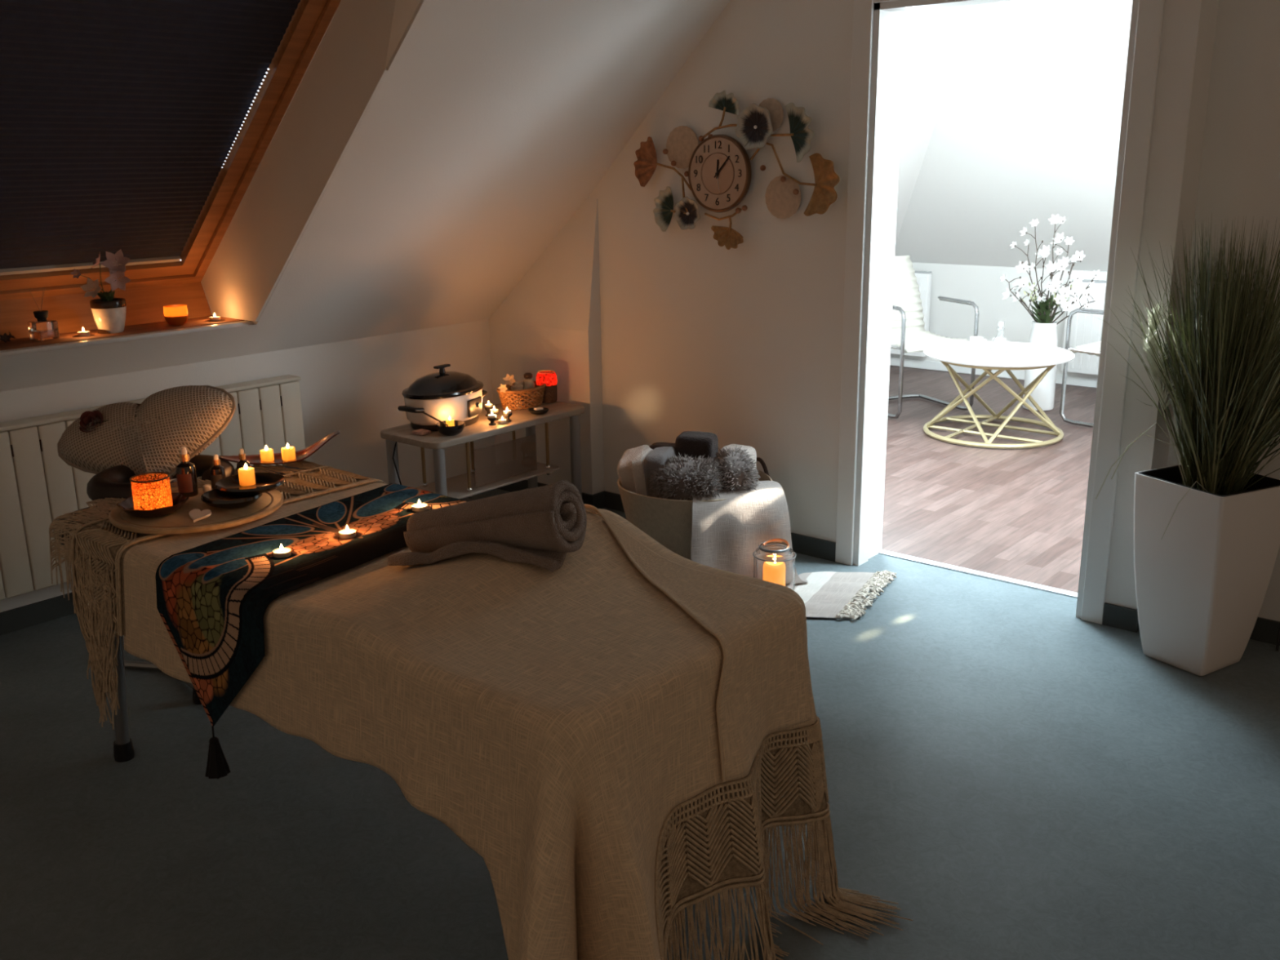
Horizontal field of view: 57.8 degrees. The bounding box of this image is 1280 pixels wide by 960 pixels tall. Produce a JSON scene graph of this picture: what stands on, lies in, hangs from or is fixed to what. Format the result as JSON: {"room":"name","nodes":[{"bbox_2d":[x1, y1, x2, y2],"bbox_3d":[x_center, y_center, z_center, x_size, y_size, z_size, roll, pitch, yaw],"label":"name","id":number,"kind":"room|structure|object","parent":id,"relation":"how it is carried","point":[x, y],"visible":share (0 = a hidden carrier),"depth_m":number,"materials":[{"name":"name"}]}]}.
{"room":"spa","nodes":[
{"label":"spa","id":0,"kind":"room"},
{"bbox_2d":[0,319,494,612],"bbox_3d":[-2.666,0.246,3.385,0.250,0.808,6.000,12,20,39],"label":"wall","id":1,"kind":"structure","parent":0,"point":[354,388],"depth_m":4.81,"materials":[{"name":"white paint"}]},
{"bbox_2d":[0,374,306,600],"bbox_3d":[-2.114,0.185,3.749,0.118,0.716,2.506,12,20,39],"label":"radiator","id":2,"kind":"object","parent":1,"relation":"attached to","point":[37,486],"visible":0.44,"depth_m":3.83,"materials":[{"name":"white metal"}]},
{"bbox_2d":[0,374,301,431],"bbox_3d":[-2.123,-0.145,3.627,0.084,0.014,2.420,12,20,39],"label":"grille","id":3,"kind":"object","parent":2,"relation":"attached to","point":[46,422],"depth_m":3.92,"materials":[{"name":"white metal"}]},
{"bbox_2d":[0,488,497,635],"bbox_3d":[-2.591,0.630,3.367,0.012,0.075,5.908,12,20,39],"label":"baseboard","id":4,"kind":"structure","parent":1,"relation":"attached to","point":[14,620],"depth_m":3.96,"materials":[{"name":"grey"}]},
{"bbox_2d":[0,0,729,391],"bbox_3d":[-1.977,-0.964,2.435,2.100,2.010,6.000,12,20,39],"label":"ceiling","id":5,"kind":"structure","parent":0,"point":[489,124],"depth_m":4.19,"materials":[{"name":"white paint"}]},
{"bbox_2d":[0,0,420,356],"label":"window","id":6,"kind":"structure","parent":5,"relation":"attached to","point":[199,141],"depth_m":3.73,"materials":[{"name":"white paint"}]},
{"bbox_2d":[0,332,15,342],"bbox_3d":[-2.085,-0.470,3.793,0.065,0.038,0.083,12,20,39],"label":"flower","id":7,"kind":"object","parent":6,"relation":"on","point":[5,336],"visible":1,"depth_m":3.79,"materials":[{"name":"grey plant"}]},
{"bbox_2d":[26,287,59,341],"bbox_3d":[-1.999,-0.555,3.870,0.068,0.170,0.068,8,18,30],"label":"reed diffuser","id":8,"kind":"object","parent":6,"relation":"on","point":[42,329],"visible":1,"depth_m":3.86,"materials":[{"name":"clear glass"}]},
{"bbox_2d":[26,319,59,341],"bbox_3d":[-1.999,-0.502,3.884,0.068,0.062,0.068,8,18,30],"label":"glass bottle","id":9,"kind":"object","parent":8,"relation":"attached to","point":[41,330],"depth_m":3.86,"materials":[{"name":"clear glass"}]},
{"bbox_2d":[77,327,89,336],"bbox_3d":[-1.902,-0.508,3.961,0.040,0.030,0.040,12,20,39],"label":"tealight","id":10,"kind":"object","parent":6,"relation":"on","point":[84,333],"visible":1,"depth_m":3.95,"materials":[{"name":"white wax"}]},
{"bbox_2d":[77,330,89,336],"bbox_3d":[-1.902,-0.500,3.963,0.040,0.014,0.040,12,20,39],"label":"cup","id":11,"kind":"object","parent":10,"relation":"on","point":[84,333],"depth_m":3.95,"materials":[{"name":"silver metal"}]},
{"bbox_2d":[70,248,130,333],"bbox_3d":[-1.855,-0.650,3.994,0.123,0.285,0.182,12,20,39],"label":"potted orchid","id":12,"kind":"object","parent":6,"relation":"on","point":[108,313],"visible":1,"depth_m":3.99,"materials":[{"name":"white ceramic"}]},
{"bbox_2d":[0,0,300,269],"bbox_3d":[-1.537,-1.232,3.250,1.473,1.328,1.172,12,20,39],"label":"blind","id":13,"kind":"object","parent":6,"relation":"attached to","point":[125,124],"depth_m":3.59,"materials":[{"name":"fabric"}]},
{"bbox_2d":[163,304,188,325],"bbox_3d":[-1.675,-0.594,4.186,0.083,0.070,0.083,12,20,39],"label":"candle","id":14,"kind":"object","parent":6,"relation":"on","point":[174,314],"visible":1,"depth_m":4.16,"materials":[{"name":"orange wax"}]},
{"bbox_2d":[208,312,220,320],"bbox_3d":[-1.578,-0.607,4.302,0.040,0.030,0.040,12,20,39],"label":"tealight","id":15,"kind":"object","parent":6,"relation":"on","point":[215,317],"visible":1,"depth_m":4.29,"materials":[{"name":"white wax"}]},
{"bbox_2d":[208,315,220,320],"bbox_3d":[-1.578,-0.599,4.304,0.040,0.014,0.040,12,20,39],"label":"cup","id":16,"kind":"object","parent":15,"relation":"on","point":[215,317],"depth_m":4.29,"materials":[{"name":"silver metal"}]},
{"bbox_2d":[0,364,1279,959],"bbox_3d":[0.733,0.650,3.453,6.200,0.100,10.300,12,20,39],"label":"floor","id":17,"kind":"structure","parent":0,"point":[1011,771],"depth_m":2.85,"materials":[{"name":"blue carpet"}]},
{"bbox_2d":[59,454,304,762],"bbox_3d":[-0.750,0.421,2.868,2.276,0.698,0.726,12,20,39],"label":"massage table","id":18,"kind":"object","parent":17,"relation":"on","point":[113,482],"visible":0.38,"depth_m":3.07,"materials":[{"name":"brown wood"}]},
{"bbox_2d":[57,385,235,479],"bbox_3d":[-1.431,-0.117,3.353,0.510,0.285,0.247,-3,16,-7],"label":"decorative bowl","id":19,"kind":"object","parent":18,"relation":"on","point":[151,438],"visible":0.81,"depth_m":3.30,"materials":[{"name":"beige ceramic"}]},
{"bbox_2d":[79,410,137,432],"bbox_3d":[-1.513,-0.173,3.304,0.160,0.054,0.050,-8,17,-25],"label":"rose","id":20,"kind":"object","parent":19,"relation":"on","point":[86,418],"visible":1,"depth_m":3.29,"materials":[{"name":"red plant"}]},
{"bbox_2d":[48,460,912,959],"bbox_3d":[-0.426,0.490,2.496,2.361,0.744,0.965,12,20,39],"label":"throw blanket","id":21,"kind":"object","parent":18,"relation":"on","point":[619,732],"visible":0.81,"depth_m":2.13,"materials":[{"name":"beige fabric"}]},
{"bbox_2d":[108,483,284,534],"bbox_3d":[-1.113,0.069,2.921,0.414,0.017,0.414,12,20,39],"label":"round tray","id":22,"kind":"object","parent":21,"relation":"on","point":[179,522],"visible":0.55,"depth_m":2.82,"materials":[{"name":"brown wood"}]},
{"bbox_2d":[115,492,188,518],"bbox_3d":[-1.200,0.066,2.861,0.158,0.030,0.158,-13,19,-37],"label":"scalloped dish","id":23,"kind":"object","parent":22,"relation":"on","point":[179,500],"visible":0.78,"depth_m":2.82,"materials":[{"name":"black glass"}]},
{"bbox_2d":[128,471,173,510],"bbox_3d":[-1.201,0.033,2.851,0.092,0.085,0.092,12,20,39],"label":"candle jar","id":24,"kind":"object","parent":23,"relation":"on","point":[152,490],"visible":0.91,"depth_m":2.82,"materials":[{"name":"brown glass"}]},
{"bbox_2d":[175,446,198,497],"bbox_3d":[-1.174,-0.023,2.998,0.048,0.129,0.048,12,20,39],"label":"dropper bottle","id":25,"kind":"object","parent":22,"relation":"on","point":[186,475],"visible":0.9,"depth_m":2.98,"materials":[{"name":"black glass"}]},
{"bbox_2d":[189,508,211,522],"bbox_3d":[-1.079,0.077,2.822,0.047,0.022,0.117,-11,19,-34],"label":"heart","id":26,"kind":"object","parent":22,"relation":"on","point":[195,514],"visible":1,"depth_m":2.79,"materials":[{"name":"beige"}]},
{"bbox_2d":[202,484,211,493],"bbox_3d":[-1.127,0.024,3.020,0.020,0.026,0.020,12,20,39],"label":"pot","id":27,"kind":"object","parent":22,"relation":"on","point":[206,487],"visible":0.71,"depth_m":3.01,"materials":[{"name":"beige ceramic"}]},
{"bbox_2d":[209,453,225,489],"bbox_3d":[-1.108,-0.020,3.040,0.037,0.099,0.037,12,20,39],"label":"dropper bottle","id":28,"kind":"object","parent":22,"relation":"on","point":[217,472],"visible":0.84,"depth_m":3.03,"materials":[{"name":"black glass"}]},
{"bbox_2d":[200,488,262,508],"bbox_3d":[-1.028,0.048,2.923,0.150,0.028,0.136,1,15,6],"label":"dish","id":29,"kind":"object","parent":22,"relation":"on","point":[216,498],"visible":0.78,"depth_m":2.91,"materials":[{"name":"black ceramic"}]},
{"bbox_2d":[214,472,285,494],"bbox_3d":[-0.989,0.013,2.946,0.172,0.024,0.164,1,15,6],"label":"dish","id":30,"kind":"object","parent":29,"relation":"on","point":[264,482],"visible":0.95,"depth_m":2.95,"materials":[{"name":"black ceramic"}]},
{"bbox_2d":[238,462,255,486],"bbox_3d":[-1.004,-0.017,2.957,0.039,0.056,0.039,12,20,39],"label":"votive candle","id":31,"kind":"object","parent":30,"relation":"on","point":[246,474],"visible":1,"depth_m":2.95,"materials":[{"name":"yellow wax"}]},
{"bbox_2d":[236,448,249,474],"bbox_3d":[-1.069,-0.034,3.124,0.034,0.106,0.034,12,20,39],"label":"dropper bottle","id":32,"kind":"object","parent":21,"relation":"on","point":[241,464],"visible":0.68,"depth_m":3.11,"materials":[{"name":"black glass"}]},
{"bbox_2d":[218,430,339,464],"bbox_3d":[-1.044,-0.090,3.365,0.340,0.076,0.124,-6,16,-17],"label":"tray","id":33,"kind":"object","parent":21,"relation":"on","point":[301,455],"visible":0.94,"depth_m":3.37,"materials":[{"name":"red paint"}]},
{"bbox_2d":[259,444,274,462],"bbox_3d":[-1.083,-0.078,3.365,0.037,0.050,0.037,12,20,39],"label":"votive candle","id":34,"kind":"object","parent":33,"relation":"on","point":[266,454],"visible":0.99,"depth_m":3.35,"materials":[{"name":"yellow wax"}]},
{"bbox_2d":[280,443,295,461],"bbox_3d":[-1.025,-0.083,3.378,0.039,0.052,0.039,12,20,39],"label":"votive candle","id":35,"kind":"object","parent":33,"relation":"on","point":[288,453],"visible":1,"depth_m":3.37,"materials":[{"name":"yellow wax"}]},
{"bbox_2d":[155,483,468,778],"bbox_3d":[-0.701,0.324,2.788,0.430,0.424,0.906,9,18,31],"label":"table runner","id":36,"kind":"object","parent":21,"relation":"on","point":[213,597],"visible":0.77,"depth_m":2.51,"materials":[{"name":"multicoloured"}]},
{"bbox_2d":[272,543,290,557],"bbox_3d":[-0.796,0.155,2.575,0.040,0.030,0.040,12,20,39],"label":"tealight","id":37,"kind":"object","parent":36,"relation":"on","point":[282,552],"visible":1,"depth_m":2.57,"materials":[{"name":"white wax"}]},
{"bbox_2d":[338,524,355,538],"bbox_3d":[-0.682,0.118,2.701,0.040,0.030,0.040,12,20,39],"label":"tealight","id":38,"kind":"object","parent":36,"relation":"on","point":[346,533],"visible":1,"depth_m":2.70,"materials":[{"name":"white wax"}]},
{"bbox_2d":[411,498,427,511],"bbox_3d":[-0.552,0.062,2.902,0.040,0.030,0.040,12,20,39],"label":"tealight","id":39,"kind":"object","parent":36,"relation":"on","point":[419,507],"visible":0.98,"depth_m":2.90,"materials":[{"name":"white wax"}]},
{"bbox_2d":[411,502,427,511],"bbox_3d":[-0.552,0.070,2.904,0.040,0.014,0.040,12,20,39],"label":"cup","id":40,"kind":"object","parent":39,"relation":"attached to","point":[419,507],"depth_m":2.89,"materials":[{"name":"silver metal"}]},
{"bbox_2d":[387,480,586,572],"bbox_3d":[-0.326,0.092,2.445,0.403,0.199,0.201,4,16,18],"label":"rolled towel","id":41,"kind":"object","parent":21,"relation":"on","point":[538,526],"visible":0.99,"depth_m":2.39,"materials":[{"name":"brown fabric"}]},
{"bbox_2d":[380,401,584,498],"bbox_3d":[-0.622,-0.011,4.792,0.355,0.500,0.850,12,20,39],"label":"side table","id":42,"kind":"object","parent":17,"relation":"on","point":[514,460],"visible":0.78,"depth_m":4.65,"materials":[{"name":"grey laminate"}]},
{"bbox_2d":[412,428,431,435],"bbox_3d":[-0.841,-0.184,4.466,0.060,0.012,0.050,12,20,39],"label":"soap bar","id":43,"kind":"object","parent":42,"relation":"on","point":[421,432],"visible":1,"depth_m":4.45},
{"bbox_2d":[392,364,487,484],"bbox_3d":[-0.780,-0.149,4.651,0.270,0.628,0.450,9,18,33],"label":"slow cooker","id":44,"kind":"object","parent":42,"relation":"on","point":[442,394],"visible":0.96,"depth_m":4.50,"materials":[{"name":"white metal"}]},
{"bbox_2d":[435,420,465,435],"bbox_3d":[-0.727,-0.197,4.450,0.112,0.042,0.112,12,20,39],"label":"bowl","id":45,"kind":"object","parent":42,"relation":"on","point":[459,426],"visible":0.91,"depth_m":4.42,"materials":[{"name":"black ceramic"}]},
{"bbox_2d":[422,412,448,426],"bbox_3d":[-0.784,-0.234,4.435,0.116,0.050,0.006,6,17,24],"label":"incense stick","id":46,"kind":"object","parent":45,"relation":"in","point":[428,415],"visible":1,"depth_m":4.43,"materials":[{"name":"brown wood"}]},
{"bbox_2d":[445,416,454,426],"bbox_3d":[-0.730,-0.222,4.456,0.033,0.050,0.033,12,20,39],"label":"votive candle","id":47,"kind":"object","parent":45,"relation":"in","point":[450,422],"visible":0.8,"depth_m":4.44,"materials":[{"name":"yellow wax"}]},
{"bbox_2d":[415,462,559,498],"bbox_3d":[-0.621,-0.008,4.786,0.255,0.008,0.600,12,20,39],"label":"shelf","id":48,"kind":"object","parent":42,"relation":"attached to","point":[457,487],"depth_m":4.69,"materials":[{"name":"beige wood"}]},
{"bbox_2d":[484,405,493,416],"bbox_3d":[-0.620,-0.283,4.760,0.038,0.040,0.038,12,20,39],"label":"tealight holder","id":49,"kind":"object","parent":42,"relation":"on","point":[487,409],"visible":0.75,"depth_m":4.75,"materials":[{"name":"black metal"}]},
{"bbox_2d":[484,400,492,407],"bbox_3d":[-0.620,-0.311,4.752,0.033,0.030,0.033,12,20,39],"label":"tealight","id":50,"kind":"object","parent":49,"relation":"in","point":[489,405],"visible":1,"depth_m":4.75,"materials":[{"name":"white wax"}]},
{"bbox_2d":[487,416,497,425],"bbox_3d":[-0.586,-0.235,4.602,0.038,0.030,0.038,12,20,39],"label":"tealight holder","id":51,"kind":"object","parent":42,"relation":"on","point":[491,420],"visible":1,"depth_m":4.59,"materials":[{"name":"black"}]},
{"bbox_2d":[488,410,496,417],"bbox_3d":[-0.587,-0.260,4.595,0.033,0.030,0.033,12,20,39],"label":"tealight","id":52,"kind":"object","parent":51,"relation":"in","point":[491,415],"visible":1,"depth_m":4.59,"materials":[{"name":"white wax"}]},
{"bbox_2d":[488,413,496,417],"bbox_3d":[-0.587,-0.252,4.597,0.033,0.014,0.033,12,20,39],"label":"cup","id":53,"kind":"object","parent":52,"relation":"on","point":[491,415],"depth_m":4.59,"materials":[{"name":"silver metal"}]},
{"bbox_2d":[488,410,499,420],"bbox_3d":[-0.588,-0.260,4.685,0.040,0.034,0.040,12,20,39],"label":"tealight holder","id":54,"kind":"object","parent":42,"relation":"on","point":[490,412],"visible":0.48,"depth_m":4.67,"materials":[{"name":"black"}]},
{"bbox_2d":[490,405,497,412],"bbox_3d":[-0.589,-0.286,4.678,0.033,0.030,0.033,12,20,39],"label":"tealight","id":55,"kind":"object","parent":54,"relation":"in","point":[493,410],"visible":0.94,"depth_m":4.67,"materials":[{"name":"white wax"}]},
{"bbox_2d":[498,416,506,423],"bbox_3d":[-0.549,-0.242,4.626,0.033,0.030,0.033,12,20,39],"label":"tealight","id":56,"kind":"object","parent":42,"relation":"on","point":[502,420],"visible":1,"depth_m":4.62,"materials":[{"name":"white wax"}]},
{"bbox_2d":[498,418,506,423],"bbox_3d":[-0.549,-0.234,4.628,0.033,0.014,0.033,12,20,39],"label":"cup","id":57,"kind":"object","parent":56,"relation":"on","point":[502,420],"depth_m":4.62,"materials":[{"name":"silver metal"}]},
{"bbox_2d":[502,412,511,422],"bbox_3d":[-0.533,-0.253,4.659,0.038,0.034,0.038,12,20,39],"label":"tealight holder","id":58,"kind":"object","parent":42,"relation":"on","point":[507,416],"visible":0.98,"depth_m":4.65,"materials":[{"name":"black metal"}]},
{"bbox_2d":[502,407,511,413],"bbox_3d":[-0.533,-0.279,4.651,0.033,0.030,0.033,12,20,39],"label":"tealight","id":59,"kind":"object","parent":58,"relation":"in","point":[505,411],"visible":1,"depth_m":4.65,"materials":[{"name":"white wax"}]},
{"bbox_2d":[502,409,511,413],"bbox_3d":[-0.533,-0.271,4.654,0.033,0.014,0.033,12,20,39],"label":"cup","id":60,"kind":"object","parent":59,"relation":"on","point":[506,411],"depth_m":4.64,"materials":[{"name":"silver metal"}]},
{"bbox_2d":[496,381,546,410],"bbox_3d":[-0.502,-0.358,4.941,0.171,0.090,0.260,11,19,37],"label":"wicker basket","id":61,"kind":"object","parent":42,"relation":"on","point":[506,402],"visible":0.86,"depth_m":4.87,"materials":[{"name":"brown wicker"}]},
{"bbox_2d":[497,373,515,397],"bbox_3d":[-0.556,-0.383,4.833,0.046,0.119,0.079,12,20,39],"label":"dried flower","id":62,"kind":"object","parent":61,"relation":"in","point":[508,377],"visible":1,"depth_m":4.84,"materials":[{"name":"beige plant"}]},
{"bbox_2d":[511,384,524,405],"bbox_3d":[-0.518,-0.357,4.915,0.055,0.085,0.055,12,20,39],"label":"jar","id":63,"kind":"object","parent":61,"relation":"in","point":[513,387],"visible":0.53,"depth_m":4.89,"materials":[{"name":"beige"}]},
{"bbox_2d":[513,389,522,408],"bbox_3d":[-0.514,-0.342,4.875,0.038,0.075,0.038,12,20,39],"label":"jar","id":64,"kind":"object","parent":61,"relation":"in","point":[513,389],"visible":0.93,"depth_m":4.87,"materials":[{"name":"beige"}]},
{"bbox_2d":[513,381,523,385],"bbox_3d":[-0.518,-0.373,4.951,0.046,0.095,0.046,12,20,39],"label":"lid","id":65,"kind":"object","parent":61,"relation":"in","point":[516,383],"visible":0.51,"depth_m":4.92,"materials":[{"name":"beige"}]},
{"bbox_2d":[523,372,534,404],"bbox_3d":[-0.476,-0.394,4.956,0.052,0.131,0.052,12,20,39],"label":"toiletry bottle","id":66,"kind":"object","parent":61,"relation":"in","point":[528,383],"visible":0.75,"depth_m":4.93,"materials":[{"name":"beige"}]},
{"bbox_2d":[528,407,548,414],"bbox_3d":[-0.419,-0.284,4.795,0.084,0.018,0.084,12,20,39],"label":"tray","id":67,"kind":"object","parent":42,"relation":"on","point":[544,410],"visible":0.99,"depth_m":4.78,"materials":[{"name":"black"}]},
{"bbox_2d":[536,369,557,403],"bbox_3d":[-0.404,-0.405,5.019,0.092,0.130,0.092,12,20,39],"label":"candle jar","id":68,"kind":"object","parent":42,"relation":"on","point":[548,377],"visible":0.93,"depth_m":4.98,"materials":[{"name":"red glass"}]},
{"bbox_2d":[536,384,557,403],"bbox_3d":[-0.403,-0.378,5.026,0.090,0.074,0.090,12,20,39],"label":"lamp base","id":69,"kind":"object","parent":68,"relation":"on","point":[550,390],"depth_m":4.99,"materials":[{"name":"brown wicker"}]},
{"bbox_2d":[617,457,772,559],"bbox_3d":[0.209,0.135,4.439,0.596,0.381,0.590,12,20,39],"label":"storage basket","id":70,"kind":"object","parent":17,"relation":"on","point":[668,522],"visible":0.25,"depth_m":4.21,"materials":[{"name":"beige fabric"}]},
{"bbox_2d":[617,444,649,493],"bbox_3d":[0.001,-0.010,4.439,0.151,0.224,0.230,2,16,10],"label":"folded towel","id":71,"kind":"object","parent":70,"relation":"in","point":[624,472],"visible":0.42,"depth_m":4.34,"materials":[{"name":"beige fabric"}]},
{"bbox_2d":[631,448,653,495],"bbox_3d":[0.028,-0.001,4.370,0.087,0.214,0.203,3,16,14],"label":"folded towel","id":72,"kind":"object","parent":70,"relation":"in","point":[637,463],"visible":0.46,"depth_m":4.27,"materials":[{"name":"beige fabric"}]},
{"bbox_2d":[643,446,675,497],"bbox_3d":[0.085,-0.003,4.334,0.104,0.225,0.202,4,16,17],"label":"folded towel","id":73,"kind":"object","parent":70,"relation":"in","point":[658,455],"visible":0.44,"depth_m":4.24,"materials":[{"name":"white fabric"}]},
{"bbox_2d":[675,431,718,460],"bbox_3d":[0.215,-0.093,4.390,0.152,0.175,0.106,5,16,21],"label":"folded towel","id":74,"kind":"object","parent":73,"relation":"on","point":[695,443],"visible":0.47,"depth_m":4.34,"materials":[{"name":"grey fabric"}]},
{"bbox_2d":[648,442,675,449],"bbox_3d":[0.163,-0.064,4.533,0.271,0.153,0.071,5,16,19],"label":"folded towel","id":75,"kind":"object","parent":70,"relation":"in","point":[655,445],"visible":0.14,"depth_m":4.52,"materials":[{"name":"grey fabric"}]},
{"bbox_2d":[647,453,725,501],"bbox_3d":[0.179,0.030,4.234,0.301,0.243,0.242,5,16,20],"label":"towel","id":76,"kind":"object","parent":70,"relation":"in","point":[681,478],"visible":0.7,"depth_m":4.15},
{"bbox_2d":[712,445,759,493],"bbox_3d":[0.343,0.009,4.253,0.187,0.267,0.233,-3,16,-9],"label":"throw","id":77,"kind":"object","parent":70,"relation":"in","point":[738,474],"visible":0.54,"depth_m":4.17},
{"bbox_2d":[719,444,756,469],"bbox_3d":[0.369,-0.068,4.386,0.122,0.121,0.102,10,18,33],"label":"folded towel","id":78,"kind":"object","parent":70,"relation":"in","point":[752,451],"visible":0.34,"depth_m":4.36,"materials":[{"name":"beige fabric"}]},
{"bbox_2d":[690,480,896,620],"bbox_3d":[0.514,0.226,4.140,0.753,0.353,0.555,4,16,18],"label":"blanket","id":79,"kind":"object","parent":70,"relation":"in","point":[726,534],"visible":0.73,"depth_m":4.14,"materials":[{"name":"white fabric"}]},
{"bbox_2d":[752,537,795,591],"bbox_3d":[0.472,0.313,4.092,0.156,0.198,0.152,12,20,39],"label":"glass lantern","id":80,"kind":"object","parent":79,"relation":"on","point":[774,560],"visible":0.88,"depth_m":4.03,"materials":[{"name":"clear glass"}]},
{"bbox_2d":[887,255,978,418],"bbox_3d":[1.638,-0.893,7.126,0.548,0.899,0.679,-7,17,-22],"label":"chair","id":81,"kind":"object","parent":17,"relation":"on","point":[908,334],"visible":0.52,"depth_m":7.25,"materials":[{"name":"silver metal"}]},
{"bbox_2d":[878,549,1077,598],"bbox_3d":[1.277,0.351,4.311,0.874,0.006,0.040,12,20,39],"label":"trim","id":82,"kind":"structure","parent":17,"relation":"on","point":[1044,588],"depth_m":4.31,"materials":[{"name":"silver metal"}]},
{"bbox_2d":[923,341,1075,448],"bbox_3d":[1.977,-0.486,6.455,0.800,0.462,0.800,12,20,39],"label":"coffee table","id":83,"kind":"object","parent":17,"relation":"on","point":[1019,355],"visible":0.98,"depth_m":6.33,"materials":[{"name":"white"}]},
{"bbox_2d":[969,336,983,348],"bbox_3d":[1.895,-0.773,6.515,0.082,0.060,0.074,0,15,2],"label":"cup","id":84,"kind":"object","parent":83,"relation":"on","point":[971,338],"visible":0.48,"depth_m":6.51,"materials":[{"name":"white ceramic"}]},
{"bbox_2d":[973,338,989,351],"bbox_3d":[1.888,-0.750,6.433,0.082,0.060,0.074,0,15,2],"label":"cup","id":85,"kind":"object","parent":83,"relation":"on","point":[979,344],"visible":1,"depth_m":6.41,"materials":[{"name":"white ceramic"}]},
{"bbox_2d":[991,321,1008,353],"bbox_3d":[1.969,-0.781,6.336,0.092,0.168,0.092,12,20,39],"label":"glass carafe","id":86,"kind":"object","parent":83,"relation":"on","point":[999,344],"visible":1,"depth_m":6.32,"materials":[{"name":"white glass"}]},
{"bbox_2d":[1000,213,1103,410],"bbox_3d":[2.463,-1.005,6.979,0.641,1.172,0.226,12,20,39],"label":"floor vase","id":87,"kind":"object","parent":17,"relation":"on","point":[1043,331],"visible":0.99,"depth_m":6.97,"materials":[{"name":"white ceramic"}]},
{"bbox_2d":[1059,308,1103,427],"bbox_3d":[2.859,-0.756,6.566,0.548,0.899,0.679,-14,20,-40],"label":"chair","id":88,"kind":"object","parent":17,"relation":"on","point":[1091,348],"visible":0.04,"depth_m":6.63,"materials":[{"name":"silver metal"}]},
{"bbox_2d":[1089,211,1279,675],"bbox_3d":[1.726,-0.071,3.302,0.682,1.344,0.918,-15,21,-42],"label":"potted grass","id":89,"kind":"object","parent":17,"relation":"on","point":[1206,526],"depth_m":3.33,"materials":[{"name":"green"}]},
{"bbox_2d":[1133,464,1279,675],"bbox_3d":[1.695,0.273,3.498,0.308,0.578,0.308,-8,17,-25],"label":"planter","id":90,"kind":"object","parent":89,"relation":"attached to","point":[1201,588],"depth_m":3.40,"materials":[{"name":"white"}]},
{"bbox_2d":[586,0,1279,621],"bbox_3d":[1.586,-0.911,3.617,5.600,2.800,0.300,12,20,39],"label":"wall","id":91,"kind":"structure","parent":0,"point":[743,344],"depth_m":4.30,"materials":[{"name":"white paint"}]},
{"bbox_2d":[488,199,604,494],"bbox_3d":[-0.432,-0.572,5.220,0.622,1.350,0.080,12,20,39],"label":"wall","id":92,"kind":"structure","parent":91,"relation":"attached to","point":[551,319],"depth_m":5.11,"materials":[{"name":"white paint"}]},
{"bbox_2d":[633,89,839,249],"bbox_3d":[0.346,-1.163,4.365,0.948,0.582,0.047,12,20,39],"label":"wall clock","id":93,"kind":"object","parent":91,"relation":"attached to","point":[719,173],"visible":1,"depth_m":4.35,"materials":[{"name":"brown metal"}]},
{"bbox_2d":[497,479,1279,645],"bbox_3d":[1.515,0.411,3.953,5.506,0.075,0.182,11,19,37],"label":"baseboard","id":94,"kind":"structure","parent":91,"relation":"attached to","point":[1265,630],"depth_m":4.48,"materials":[{"name":"grey"}]},
{"bbox_2d":[835,0,1164,624],"bbox_3d":[1.196,-0.624,3.962,1.016,2.075,0.214,12,20,39],"label":"door frame","id":95,"kind":"structure","parent":91,"relation":"in","point":[887,20],"depth_m":4.00,"materials":[{"name":"white paint"}]},
{"bbox_2d":[895,4,973,243],"bbox_3d":[1.183,-1.957,6.373,1.673,1.835,3.879,12,20,39],"label":"wall","id":96,"kind":"structure","parent":0,"point":[933,37],"depth_m":6.37,"materials":[{"name":"white paint"}]},
{"bbox_2d":[890,262,1107,378],"bbox_3d":[3.893,-0.848,7.095,5.180,0.770,0.200,12,20,39],"label":"wall","id":97,"kind":"structure","parent":0,"point":[982,286],"depth_m":8.13,"materials":[{"name":"white paint"}]},
{"bbox_2d":[890,270,931,357],"bbox_3d":[1.957,-1.222,8.472,0.340,0.612,0.102,12,20,39],"label":"radiator","id":98,"kind":"object","parent":97,"relation":"attached to","point":[923,277],"visible":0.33,"depth_m":8.32,"materials":[{"name":"white metal"}]},
{"bbox_2d":[915,270,931,273],"bbox_3d":[1.942,-1.508,8.379,0.330,0.011,0.056,12,20,39],"label":"grille","id":99,"kind":"object","parent":98,"relation":"attached to","point":[916,272],"depth_m":8.30,"materials":[{"name":"grey metal"}]},
{"bbox_2d":[889,356,1097,387],"bbox_3d":[3.752,-0.499,7.172,4.980,0.060,0.014,12,20,39],"label":"baseboard","id":100,"kind":"structure","parent":97,"relation":"attached to","point":[938,366],"depth_m":8.27,"materials":[{"name":"white paint"}]},
{"bbox_2d":[1061,279,1106,375],"bbox_3d":[3.148,-0.972,7.503,0.770,0.612,0.102,12,20,39],"label":"radiator","id":101,"kind":"object","parent":97,"relation":"attached to","point":[1085,327],"visible":0.2,"depth_m":7.62,"materials":[{"name":"white metal"}]},
{"bbox_2d":[1072,279,1106,283],"bbox_3d":[3.132,-1.258,7.410,0.760,0.011,0.056,12,20,39],"label":"grille","id":102,"kind":"object","parent":101,"relation":"attached to","point":[1084,281],"depth_m":7.55,"materials":[{"name":"grey metal"}]},
{"bbox_2d":[894,0,1132,271],"bbox_3d":[3.114,-1.869,5.953,5.080,1.835,2.150,12,20,39],"label":"ceiling","id":103,"kind":"structure","parent":0,"point":[1027,127],"depth_m":6.76,"materials":[{"name":"white paint"}]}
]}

